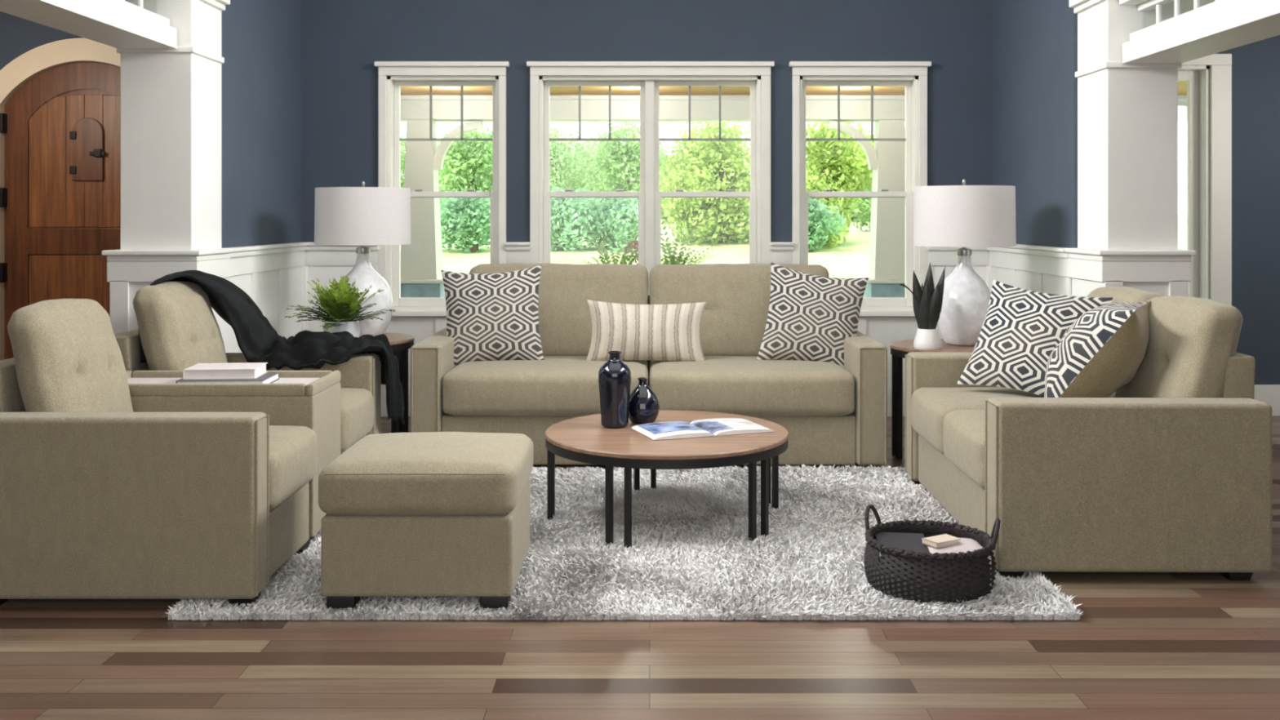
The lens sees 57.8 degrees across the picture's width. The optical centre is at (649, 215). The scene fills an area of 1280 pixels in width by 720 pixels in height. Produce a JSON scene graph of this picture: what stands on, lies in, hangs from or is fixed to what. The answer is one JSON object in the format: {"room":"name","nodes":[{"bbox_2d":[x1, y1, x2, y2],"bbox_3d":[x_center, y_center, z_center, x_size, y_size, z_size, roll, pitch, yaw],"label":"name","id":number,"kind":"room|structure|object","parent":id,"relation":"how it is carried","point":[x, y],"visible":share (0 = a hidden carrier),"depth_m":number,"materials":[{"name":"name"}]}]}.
{"room":"living room","nodes":[
{"label":"living room","id":0,"kind":"room"},
{"bbox_2d":[0,0,177,48],"bbox_3d":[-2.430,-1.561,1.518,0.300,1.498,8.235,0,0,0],"label":"trim","id":1,"kind":"structure","parent":0,"point":[117,24],"depth_m":5.01,"materials":[{"name":"white paint"}]},
{"bbox_2d":[221,0,302,248],"bbox_3d":[-2.345,-0.510,6.775,0.200,3.600,1.450,0,0,0],"label":"wall","id":2,"kind":"structure","parent":0,"point":[261,40],"depth_m":6.70,"materials":[{"name":"blue paint"}]},
{"bbox_2d":[102,0,233,352],"bbox_3d":[-2.405,-0.510,5.819,0.474,3.600,0.462,0,0,0],"label":"column","id":3,"kind":"structure","parent":2,"relation":"attached to","point":[171,99],"depth_m":5.65,"materials":[{"name":"white paint"}]},
{"bbox_2d":[226,242,308,352],"bbox_3d":[-2.215,0.729,6.760,0.060,1.122,1.420,0,0,0],"label":"trim","id":4,"kind":"structure","parent":2,"relation":"attached to","point":[273,276],"depth_m":6.88,"materials":[{"name":"white paint"}]},
{"bbox_2d":[0,416,1279,719],"bbox_3d":[0.000,1.340,2.500,10.400,0.100,10.200,0,0,0],"label":"floor","id":5,"kind":"structure","parent":0,"point":[1141,646],"depth_m":3.33,"materials":[{"name":"brown wood"}]},
{"bbox_2d":[0,297,317,605],"bbox_3d":[-1.782,0.795,4.128,1.046,0.989,0.696,0,0,0],"label":"armchair","id":6,"kind":"object","parent":5,"relation":"on","point":[100,498],"visible":1,"depth_m":3.78,"materials":[{"name":"beige fabric"}]},
{"bbox_2d":[7,297,133,412],"bbox_3d":[-2.079,0.578,4.194,0.250,0.554,0.560,0,0,0],"label":"cushion","id":7,"kind":"object","parent":6,"relation":"on","point":[66,353],"depth_m":4.03,"materials":[{"name":"beige fabric"}]},
{"bbox_2d":[269,425,317,511],"bbox_3d":[-1.643,0.910,4.196,0.769,0.243,0.558,0,0,0],"label":"seat cushion","id":8,"kind":"object","parent":6,"relation":"on","point":[293,449],"depth_m":4.16,"materials":[{"name":"beige fabric"}]},
{"bbox_2d":[124,370,340,542],"bbox_3d":[-1.775,0.970,4.690,0.950,0.640,0.410,0,0,0],"label":"console","id":9,"kind":"object","parent":5,"relation":"on","point":[311,399],"visible":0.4,"depth_m":4.49,"materials":[{"name":"beige fabric"}]},
{"bbox_2d":[126,377,319,385],"bbox_3d":[-1.754,0.686,4.690,0.843,0.017,0.346,0,0,0],"label":"tray","id":10,"kind":"object","parent":9,"relation":"on","point":[130,380],"depth_m":4.77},
{"bbox_2d":[175,372,279,383],"bbox_3d":[-1.700,0.663,4.690,0.340,0.030,0.240,0,0,-3],"label":"book","id":11,"kind":"object","parent":9,"relation":"on","point":[268,377],"visible":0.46,"depth_m":4.58,"materials":[{"name":"white paper"}]},
{"bbox_2d":[182,362,267,379],"bbox_3d":[-1.715,0.627,4.700,0.280,0.040,0.200,0,0,-5],"label":"book","id":12,"kind":"object","parent":11,"relation":"on","point":[234,370],"visible":1,"depth_m":4.61,"materials":[{"name":"white paper"}]},
{"bbox_2d":[115,280,381,453],"bbox_3d":[-1.797,0.790,5.251,1.046,0.999,0.697,0,0,0],"label":"armchair","id":13,"kind":"object","parent":5,"relation":"on","point":[178,330],"visible":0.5,"depth_m":5.05,"materials":[{"name":"beige fabric"}]},
{"bbox_2d":[133,280,227,370],"bbox_3d":[-2.074,0.573,5.173,0.283,0.563,0.540,0,0,0],"label":"cushion","id":14,"kind":"object","parent":13,"relation":"on","point":[177,326],"depth_m":4.98,"materials":[{"name":"beige fabric"}]},
{"bbox_2d":[138,270,404,423],"bbox_3d":[-1.782,0.628,5.480,1.197,0.764,0.554,0,0,-28],"label":"throw blanket","id":15,"kind":"object","parent":13,"relation":"on","point":[256,338],"visible":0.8,"depth_m":5.42,"materials":[{"name":"fabric"}]},
{"bbox_2d":[340,387,373,453],"bbox_3d":[-1.658,0.910,5.175,0.769,0.243,0.538,0,0,0],"label":"seat cushion","id":16,"kind":"object","parent":13,"relation":"on","point":[357,404],"depth_m":5.11,"materials":[{"name":"beige fabric"}]},
{"bbox_2d":[383,332,414,433],"bbox_3d":[-1.660,0.992,6.600,0.630,0.597,0.630,0,0,0],"label":"end table","id":17,"kind":"object","parent":5,"relation":"on","point":[400,344],"visible":0.21,"depth_m":6.52,"materials":[{"name":"brown wood"}]},
{"bbox_2d":[284,275,395,337],"bbox_3d":[-1.697,0.502,6.428,0.567,0.382,0.568,0,0,24],"label":"potted fern","id":18,"kind":"object","parent":17,"relation":"on","point":[339,301],"visible":0.99,"depth_m":6.35,"materials":[{"name":"green plant"}]},
{"bbox_2d":[324,320,360,337],"bbox_3d":[-1.700,0.635,6.420,0.196,0.115,0.196,0,0,0],"label":"pot","id":19,"kind":"object","parent":18,"relation":"attached to","point":[353,326],"depth_m":6.34,"materials":[{"name":"white ceramic"}]},
{"bbox_2d":[314,181,411,336],"bbox_3d":[-1.635,0.248,6.620,0.536,0.890,0.536,0,0,0],"label":"table lamp","id":20,"kind":"object","parent":17,"relation":"on","point":[362,216],"visible":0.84,"depth_m":6.43,"materials":[{"name":"white glass"}]},
{"bbox_2d":[355,245,370,253],"bbox_3d":[-1.635,0.173,6.620,0.080,0.080,0.080,0,0,0],"label":"socket","id":21,"kind":"object","parent":20,"relation":"attached to","point":[362,249],"depth_m":6.59,"materials":[{"name":"silver metal"}]},
{"bbox_2d":[165,463,1081,620],"bbox_3d":[-0.077,1.269,4.753,2.992,0.042,2.256,0,0,0],"label":"shag rug","id":22,"kind":"object","parent":5,"relation":"on","point":[691,556],"visible":0.52,"depth_m":4.21,"materials":[{"name":"grey carpet"}]},
{"bbox_2d":[318,431,533,608],"bbox_3d":[-0.757,1.030,4.051,0.656,0.496,0.631,0,0,0],"label":"ottoman","id":23,"kind":"object","parent":22,"relation":"on","point":[435,513],"visible":1,"depth_m":3.76,"materials":[{"name":"beige fabric"}]},
{"bbox_2d":[318,431,533,515],"bbox_3d":[-0.757,0.893,4.052,0.656,0.223,0.628,0,0,0],"label":"seat cushion","id":24,"kind":"object","parent":23,"relation":"on","point":[435,473],"depth_m":3.77,"materials":[{"name":"beige fabric"}]},
{"bbox_2d":[545,409,788,548],"bbox_3d":[0.072,1.093,4.900,1.024,0.375,1.024,0,0,0],"label":"coffee table","id":25,"kind":"object","parent":22,"relation":"on","point":[584,439],"visible":0.73,"depth_m":4.59,"materials":[{"name":"brown wood"}]},
{"bbox_2d":[598,351,631,428],"bbox_3d":[-0.150,0.744,4.985,0.142,0.322,0.142,0,0,0],"label":"vase","id":26,"kind":"object","parent":25,"relation":"on","point":[614,375],"visible":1,"depth_m":4.93,"materials":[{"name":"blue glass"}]},
{"bbox_2d":[628,377,659,424],"bbox_3d":[-0.030,0.806,5.070,0.147,0.197,0.147,0,0,0],"label":"vase","id":27,"kind":"object","parent":25,"relation":"on","point":[644,406],"visible":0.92,"depth_m":5.02,"materials":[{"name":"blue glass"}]},
{"bbox_2d":[631,417,774,439],"bbox_3d":[0.222,0.895,4.900,0.540,0.017,0.285,0,0,-20],"label":"magazine","id":28,"kind":"object","parent":25,"relation":"on","point":[723,426],"visible":1,"depth_m":4.85,"materials":[{"name":"white paper"}]},
{"bbox_2d":[863,504,1000,604],"bbox_3d":[0.966,1.146,3.990,0.450,0.235,0.441,0,0,0],"label":"basket","id":29,"kind":"object","parent":22,"relation":"on","point":[952,577],"visible":0.89,"depth_m":3.83,"materials":[{"name":"wicker"}]},
{"bbox_2d":[875,532,929,561],"bbox_3d":[0.868,1.141,4.000,0.170,0.035,0.240,0,0,8],"label":"folded cloth","id":30,"kind":"object","parent":29,"relation":"in","point":[908,541],"visible":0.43,"depth_m":4.01,"materials":[{"name":"fabric"}]},
{"bbox_2d":[926,537,991,585],"bbox_3d":[1.036,1.189,3.965,0.222,0.140,0.203,0,0,0],"label":"folded cloth","id":31,"kind":"object","parent":29,"relation":"in","point":[966,544],"visible":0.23,"depth_m":3.92,"materials":[{"name":"white fabric"}]},
{"bbox_2d":[922,533,960,548],"bbox_3d":[0.995,1.108,3.955,0.110,0.018,0.070,0,0,-30],"label":"book","id":32,"kind":"object","parent":31,"relation":"on","point":[945,540],"visible":1,"depth_m":3.94,"materials":[{"name":"beige paper"}]},
{"bbox_2d":[410,262,887,469],"bbox_3d":[-0.004,0.784,6.393,2.425,1.011,1.080,0,0,0],"label":"sofa","id":33,"kind":"object","parent":5,"relation":"on","point":[831,413],"visible":0.64,"depth_m":5.91,"materials":[{"name":"beige fabric"}]},
{"bbox_2d":[440,264,544,366],"bbox_3d":[-0.866,0.553,6.394,0.579,0.564,0.219,0,0,-5],"label":"throw pillow","id":34,"kind":"object","parent":33,"relation":"on","point":[491,317],"visible":0.98,"depth_m":6.33,"materials":[{"name":"fabric"}]},
{"bbox_2d":[442,355,648,416],"bbox_3d":[-0.533,0.906,6.238,1.056,0.251,0.769,0,0,0],"label":"seat cushion","id":35,"kind":"object","parent":33,"relation":"on","point":[553,385],"depth_m":5.87,"materials":[{"name":"beige fabric"}]},
{"bbox_2d":[469,262,648,355],"bbox_3d":[-0.532,0.555,6.754,1.057,0.552,0.356,0,0,0],"label":"cushion","id":36,"kind":"object","parent":33,"relation":"on","point":[565,319],"depth_m":6.68,"materials":[{"name":"beige fabric"}]},
{"bbox_2d":[586,299,706,361],"bbox_3d":[-0.017,0.635,6.340,0.660,0.347,0.173,0,0,5],"label":"throw pillow","id":37,"kind":"object","parent":33,"relation":"on","point":[656,332],"visible":0.98,"depth_m":6.29,"materials":[{"name":"fabric"}]},
{"bbox_2d":[648,262,829,355],"bbox_3d":[0.525,0.555,6.754,1.055,0.551,0.358,0,0,0],"label":"cushion","id":38,"kind":"object","parent":33,"relation":"on","point":[736,295],"depth_m":6.67,"materials":[{"name":"beige fabric"}]},
{"bbox_2d":[648,355,855,416],"bbox_3d":[0.524,0.907,6.239,1.055,0.251,0.770,0,0,0],"label":"seat cushion","id":39,"kind":"object","parent":33,"relation":"on","point":[743,385],"depth_m":5.87,"materials":[{"name":"beige fabric"}]},
{"bbox_2d":[756,262,868,367],"bbox_3d":[0.901,0.563,6.393,0.619,0.615,0.217,0,0,7],"label":"throw pillow","id":40,"kind":"object","parent":33,"relation":"on","point":[810,317],"visible":0.95,"depth_m":6.33,"materials":[{"name":"fabric"}]},
{"bbox_2d":[889,338,974,458],"bbox_3d":[1.615,0.992,6.240,0.630,0.597,0.630,0,0,0],"label":"end table","id":41,"kind":"object","parent":5,"relation":"on","point":[899,348],"visible":0.28,"depth_m":6.17,"materials":[{"name":"brown wood"}]},
{"bbox_2d":[899,262,945,350],"bbox_3d":[1.420,0.468,6.060,0.240,0.450,0.144,0,0,0],"label":"snake plant","id":42,"kind":"object","parent":41,"relation":"on","point":[927,300],"visible":1,"depth_m":6.04,"materials":[{"name":"green plant"}]},
{"bbox_2d":[913,179,1016,346],"bbox_3d":[1.700,0.248,6.270,0.536,0.890,0.536,0,0,0],"label":"table lamp","id":43,"kind":"object","parent":41,"relation":"on","point":[963,216],"visible":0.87,"depth_m":6.10,"materials":[{"name":"white glass"}]},
{"bbox_2d":[956,247,971,255],"bbox_3d":[1.700,0.173,6.270,0.080,0.080,0.080,0,0,0],"label":"socket","id":44,"kind":"object","parent":43,"relation":"attached to","point":[963,251],"depth_m":6.24,"materials":[{"name":"silver metal"}]},
{"bbox_2d":[905,285,1271,580],"bbox_3d":[1.711,0.803,4.842,1.011,0.974,1.552,0,0,1],"label":"loveseat","id":45,"kind":"object","parent":5,"relation":"on","point":[1171,471],"visible":0.81,"depth_m":4.07,"materials":[{"name":"beige fabric"}]},
{"bbox_2d":[943,408,985,489],"bbox_3d":[1.587,0.910,4.533,0.770,0.243,0.621,0,0,1],"label":"seat cushion","id":46,"kind":"object","parent":45,"relation":"on","point":[964,430],"depth_m":4.49,"materials":[{"name":"beige fabric"}]},
{"bbox_2d":[911,386,1044,454],"bbox_3d":[1.594,0.910,5.154,0.769,0.243,0.618,0,0,1],"label":"seat cushion","id":47,"kind":"object","parent":45,"relation":"on","point":[930,406],"depth_m":5.12,"materials":[{"name":"beige fabric"}]},
{"bbox_2d":[956,279,1113,396],"bbox_3d":[1.700,0.557,5.140,0.605,0.523,0.278,0,0,42],"label":"throw pillow","id":48,"kind":"object","parent":45,"relation":"on","point":[1021,328],"visible":0.77,"depth_m":5.11,"materials":[{"name":"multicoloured fabric"}]},
{"bbox_2d":[1044,300,1151,397],"bbox_3d":[1.772,0.558,4.602,0.376,0.427,0.520,0,0,29],"label":"throw pillow","id":49,"kind":"object","parent":45,"relation":"on","point":[1104,349],"visible":0.85,"depth_m":4.42,"materials":[{"name":"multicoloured fabric"}]},
{"bbox_2d":[1085,285,1164,397],"bbox_3d":[2.055,0.581,5.151,0.287,0.527,0.619,0,0,1],"label":"cushion","id":50,"kind":"object","parent":45,"relation":"on","point":[1120,294],"depth_m":5.04,"materials":[{"name":"beige fabric"}]},
{"bbox_2d":[1115,296,1243,397],"bbox_3d":[2.046,0.580,4.529,0.289,0.527,0.618,0,0,1],"label":"cushion","id":51,"kind":"object","parent":45,"relation":"on","point":[1190,352],"depth_m":4.28,"materials":[{"name":"beige fabric"}]},
{"bbox_2d":[0,0,1279,384],"bbox_3d":[0.000,-0.510,7.600,10.400,3.600,0.200,0,0,0],"label":"wall","id":52,"kind":"structure","parent":0,"point":[342,40],"depth_m":7.50,"materials":[{"name":"blue paint"}]},
{"bbox_2d":[0,37,120,360],"bbox_3d":[-3.610,0.076,7.447,1.380,2.428,0.105,0,0,0],"label":"door","id":53,"kind":"structure","parent":52,"relation":"in","point":[60,105],"depth_m":7.46,"materials":[{"name":"wood"}]},
{"bbox_2d":[373,61,509,316],"bbox_3d":[-1.337,-0.174,7.570,0.864,1.638,0.260,0,0,0],"label":"window","id":54,"kind":"structure","parent":52,"relation":"in","point":[393,75],"depth_m":7.50,"materials":[{"name":"paint"}]},
{"bbox_2d":[302,241,989,416],"bbox_3d":[-0.015,0.729,7.470,4.459,1.122,0.060,0,0,0],"label":"trim","id":55,"kind":"structure","parent":52,"relation":"attached to","point":[322,262],"depth_m":7.48,"materials":[{"name":"white paint"}]},
{"bbox_2d":[526,61,774,295],"bbox_3d":[0.005,-0.174,7.570,1.593,1.638,0.260,0,0,0],"label":"window","id":56,"kind":"structure","parent":52,"relation":"in","point":[649,76],"depth_m":7.53,"materials":[{"name":"paint"}]},
{"bbox_2d":[788,61,931,316],"bbox_3d":[1.355,-0.174,7.570,0.910,1.638,0.260,0,0,0],"label":"window","id":57,"kind":"structure","parent":52,"relation":"in","point":[912,75],"depth_m":7.50,"materials":[{"name":"paint"}]},
{"bbox_2d":[1177,53,1231,304],"bbox_3d":[3.228,-0.110,7.570,1.076,1.870,0.260,0,0,0],"label":"window","id":58,"kind":"structure","parent":52,"relation":"in","point":[1208,78],"depth_m":7.49,"materials":[{"name":"paint"}]},
{"bbox_2d":[1253,384,1279,416],"bbox_3d":[4.475,1.190,7.487,1.450,0.200,0.025,0,0,0],"label":"baseboard","id":59,"kind":"structure","parent":52,"relation":"attached to","point":[1269,394],"depth_m":7.48,"materials":[{"name":"white paint"}]},
{"bbox_2d":[991,0,1077,248],"bbox_3d":[2.314,-0.510,6.775,0.200,3.600,1.450,0,0,0],"label":"wall","id":60,"kind":"structure","parent":0,"point":[1034,42],"depth_m":6.64,"materials":[{"name":"blue paint"}]},
{"bbox_2d":[986,244,1071,296],"bbox_3d":[2.184,0.729,6.760,0.060,1.122,1.420,0,0,0],"label":"trim","id":61,"kind":"structure","parent":60,"relation":"attached to","point":[1039,268],"depth_m":6.61,"materials":[{"name":"white paint"}]},
{"bbox_2d":[1065,0,1196,297],"bbox_3d":[2.402,-0.510,5.819,0.469,3.600,0.462,0,0,0],"label":"column","id":62,"kind":"structure","parent":60,"relation":"attached to","point":[1127,113],"depth_m":5.65,"materials":[{"name":"white paint"}]},
{"bbox_2d":[1181,0,1214,13],"bbox_3d":[3.890,-1.230,2.450,2.620,0.060,10.100,0,0,0],"label":"ceiling","id":63,"kind":"structure","parent":0,"point":[1187,6],"depth_m":6.58,"materials":[{"name":"paint"}]},
{"bbox_2d":[1119,0,1279,63],"bbox_3d":[2.430,-1.525,1.518,0.300,1.570,8.235,0,0,0],"label":"ceiling beam","id":64,"kind":"structure","parent":0,"point":[1217,26],"depth_m":4.96,"materials":[{"name":"white paint"}]},
{"label":"outside","id":65,"kind":"structure","parent":0,"visible":0},
{"bbox_2d":[441,213,1186,278],"bbox_3d":[0.000,0.865,48.850,120.000,2.149,82.300,0,0,0],"label":"lawn","id":66,"kind":"structure","parent":65,"point":[849,259],"depth_m":24.73,"materials":[{"name":"green plant"}]},
{"bbox_2d":[400,135,453,191],"bbox_3d":[-7.398,-1.024,35.985,2.744,3.074,2.122,0,0,-18],"label":"tree","id":67,"kind":"object","parent":66,"relation":"on","point":[402,143],"visible":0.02,"depth_m":35.50,"materials":[{"name":"green plant"}]},
{"bbox_2d":[400,142,489,191],"bbox_3d":[-8.050,-1.249,46.045,5.256,3.849,4.377,0,0,-7],"label":"tree","id":68,"kind":"object","parent":66,"relation":"on","point":[402,173],"visible":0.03,"depth_m":45.34,"materials":[{"name":"green plant"}]},
{"bbox_2d":[436,124,492,230],"bbox_3d":[-4.862,-0.921,31.780,3.046,3.163,2.548,0,0,0],"label":"tree","id":69,"kind":"object","parent":66,"relation":"on","point":[457,162],"visible":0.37,"depth_m":31.23,"materials":[{"name":"green plant"}]},
{"bbox_2d":[439,189,489,253],"bbox_3d":[-4.075,0.161,25.527,1.842,1.486,2.001,0,0,-9],"label":"bush","id":70,"kind":"object","parent":66,"relation":"on","point":[463,217],"visible":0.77,"depth_m":25.16,"materials":[{"name":"green plant"}]},
{"bbox_2d":[480,164,553,191],"bbox_3d":[-3.847,-0.979,34.011,2.188,2.963,2.099,0,0,0],"label":"tree","id":71,"kind":"object","parent":66,"relation":"on","point":[481,176],"visible":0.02,"depth_m":33.47,"materials":[{"name":"green plant"}]},
{"bbox_2d":[550,124,604,202],"bbox_3d":[-3.099,-1.263,37.917,3.092,3.484,3.642,0,0,43],"label":"tree","id":72,"kind":"object","parent":66,"relation":"on","point":[555,151],"visible":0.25,"depth_m":37.51,"materials":[{"name":"green plant"}]},
{"bbox_2d":[550,186,605,251],"bbox_3d":[-1.995,0.140,25.408,2.096,1.569,2.007,0,0,0],"label":"bush","id":73,"kind":"object","parent":66,"relation":"on","point":[566,223],"visible":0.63,"depth_m":25.06,"materials":[{"name":"green plant"}]},
{"bbox_2d":[550,130,639,203],"bbox_3d":[-2.736,-1.228,44.382,5.945,3.950,5.117,0,0,24],"label":"tree","id":74,"kind":"object","parent":66,"relation":"on","point":[574,131],"visible":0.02,"depth_m":43.41,"materials":[{"name":"green plant"}]},
{"bbox_2d":[563,136,638,208],"bbox_3d":[-1.726,-1.193,41.803,2.921,3.365,3.290,0,0,0],"label":"tree","id":75,"kind":"object","parent":66,"relation":"on","point":[597,142],"visible":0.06,"depth_m":41.24,"materials":[{"name":"green plant"}]},
{"bbox_2d":[577,190,638,252],"bbox_3d":[-0.741,0.171,25.395,1.813,1.474,1.588,0,0,41],"label":"bush","id":76,"kind":"object","parent":66,"relation":"on","point":[620,218],"visible":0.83,"depth_m":24.97,"materials":[{"name":"green plant"}]},
{"bbox_2d":[581,121,669,217],"bbox_3d":[-0.756,-1.242,36.068,2.850,3.489,2.748,0,0,6],"label":"tree","id":77,"kind":"object","parent":66,"relation":"on","point":[626,153],"visible":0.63,"depth_m":35.48,"materials":[{"name":"green plant"}]},
{"bbox_2d":[662,141,691,215],"bbox_3d":[0.073,-1.550,63.125,7.150,5.444,7.458,0,0,-3],"label":"tree","id":78,"kind":"object","parent":66,"relation":"on","point":[663,141],"visible":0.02,"depth_m":62.85,"materials":[{"name":"green plant"}]},
{"bbox_2d":[659,156,694,222],"bbox_3d":[0.724,-0.935,43.946,2.268,2.714,2.420,0,0,0],"label":"tree","id":79,"kind":"object","parent":66,"relation":"on","point":[678,158],"visible":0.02,"depth_m":43.70,"materials":[{"name":"green plant"}]},
{"bbox_2d":[659,121,750,244],"bbox_3d":[1.645,-0.711,27.149,3.014,3.238,2.676,0,0,-7],"label":"tree","id":80,"kind":"object","parent":66,"relation":"on","point":[702,162],"visible":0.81,"depth_m":26.56,"materials":[{"name":"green plant"}]},
{"bbox_2d":[808,197,846,252],"bbox_3d":[3.507,0.231,25.533,1.538,1.344,1.328,0,0,0],"label":"bush","id":81,"kind":"object","parent":66,"relation":"on","point":[817,213],"visible":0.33,"depth_m":25.20,"materials":[{"name":"green plant"}]},
{"bbox_2d":[806,145,870,222],"bbox_3d":[8.088,-1.260,46.251,5.369,3.698,4.900,0,0,0],"label":"tree","id":82,"kind":"object","parent":66,"relation":"on","point":[853,217],"visible":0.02,"depth_m":45.74,"materials":[{"name":"green plant"}]},
{"bbox_2d":[805,121,874,248],"bbox_3d":[4.075,-0.687,26.959,2.608,3.168,2.681,0,0,0],"label":"tree","id":83,"kind":"object","parent":66,"relation":"on","point":[840,166],"visible":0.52,"depth_m":26.53,"materials":[{"name":"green plant"}]},
{"bbox_2d":[848,132,874,231],"bbox_3d":[6.129,-0.844,30.945,2.110,2.789,2.099,0,0,0],"label":"tree","id":84,"kind":"object","parent":66,"relation":"on","point":[864,205],"visible":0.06,"depth_m":30.69,"materials":[{"name":"green plant"}]},
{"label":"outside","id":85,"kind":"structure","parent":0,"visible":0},
{"bbox_2d":[400,80,1186,94],"bbox_3d":[0.000,-1.004,8.900,12.000,0.058,2.400,0,0,0],"label":"ceiling","id":86,"kind":"structure","parent":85,"point":[1182,85],"depth_m":9.05,"materials":[{"name":"brown wood"}]},
{"bbox_2d":[437,86,458,88],"bbox_3d":[-1.521,-0.969,8.750,0.160,0.009,0.160,0,0,0],"label":"recessed light","id":87,"kind":"object","parent":86,"relation":"in","point":[440,87],"visible":0.8,"depth_m":8.78,"materials":[{"name":"white paint"}]},
{"bbox_2d":[621,86,639,88],"bbox_3d":[-0.133,-0.969,8.750,0.160,0.009,0.160,0,0,0],"label":"recessed light","id":88,"kind":"object","parent":86,"relation":"in","point":[624,87],"visible":0.73,"depth_m":8.78,"materials":[{"name":"white paint"}]},
{"bbox_2d":[840,86,862,88],"bbox_3d":[1.521,-0.969,8.750,0.160,0.009,0.160,0,0,0],"label":"recessed light","id":89,"kind":"object","parent":86,"relation":"in","point":[842,87],"visible":0.83,"depth_m":8.78,"materials":[{"name":"white paint"}]},
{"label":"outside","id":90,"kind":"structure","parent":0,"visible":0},
{"bbox_3d":[0.000,1.455,8.800,12.000,0.170,2.200,0,0,0],"label":"floor","id":91,"kind":"structure","parent":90,"visible":0},
{"bbox_2d":[400,120,483,297],"bbox_3d":[-1.727,0.295,9.500,0.720,2.150,0.440,0,0,0],"label":"porch column","id":92,"kind":"structure","parent":91,"relation":"on","point":[421,260],"depth_m":9.38,"materials":[{"name":"paint"}]},
{"bbox_2d":[400,94,1186,121],"bbox_3d":[0.000,-0.881,9.500,12.000,0.203,0.300,0,0,0],"label":"beam","id":93,"kind":"structure","parent":92,"relation":"on","point":[446,108],"depth_m":9.38,"materials":[{"name":"paint"}]},
{"bbox_2d":[551,225,668,264],"bbox_3d":[-0.302,0.709,8.521,0.989,1.323,0.766,0,0,0],"label":"plant","id":94,"kind":"object","parent":91,"relation":"on","point":[630,244],"visible":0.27,"depth_m":8.46,"materials":[{"name":"green plant"}]},
{"bbox_2d":[626,221,731,265],"bbox_3d":[0.175,0.703,8.493,0.876,1.334,0.916,0,0,0],"label":"plant","id":95,"kind":"object","parent":91,"relation":"on","point":[672,257],"visible":0.18,"depth_m":8.41,"materials":[{"name":"green plant"}]},
{"bbox_2d":[827,120,905,297],"bbox_3d":[1.825,0.295,9.500,0.720,2.150,0.440,0,0,0],"label":"porch column","id":96,"kind":"structure","parent":91,"relation":"on","point":[886,159],"depth_m":9.38,"materials":[{"name":"paint"}]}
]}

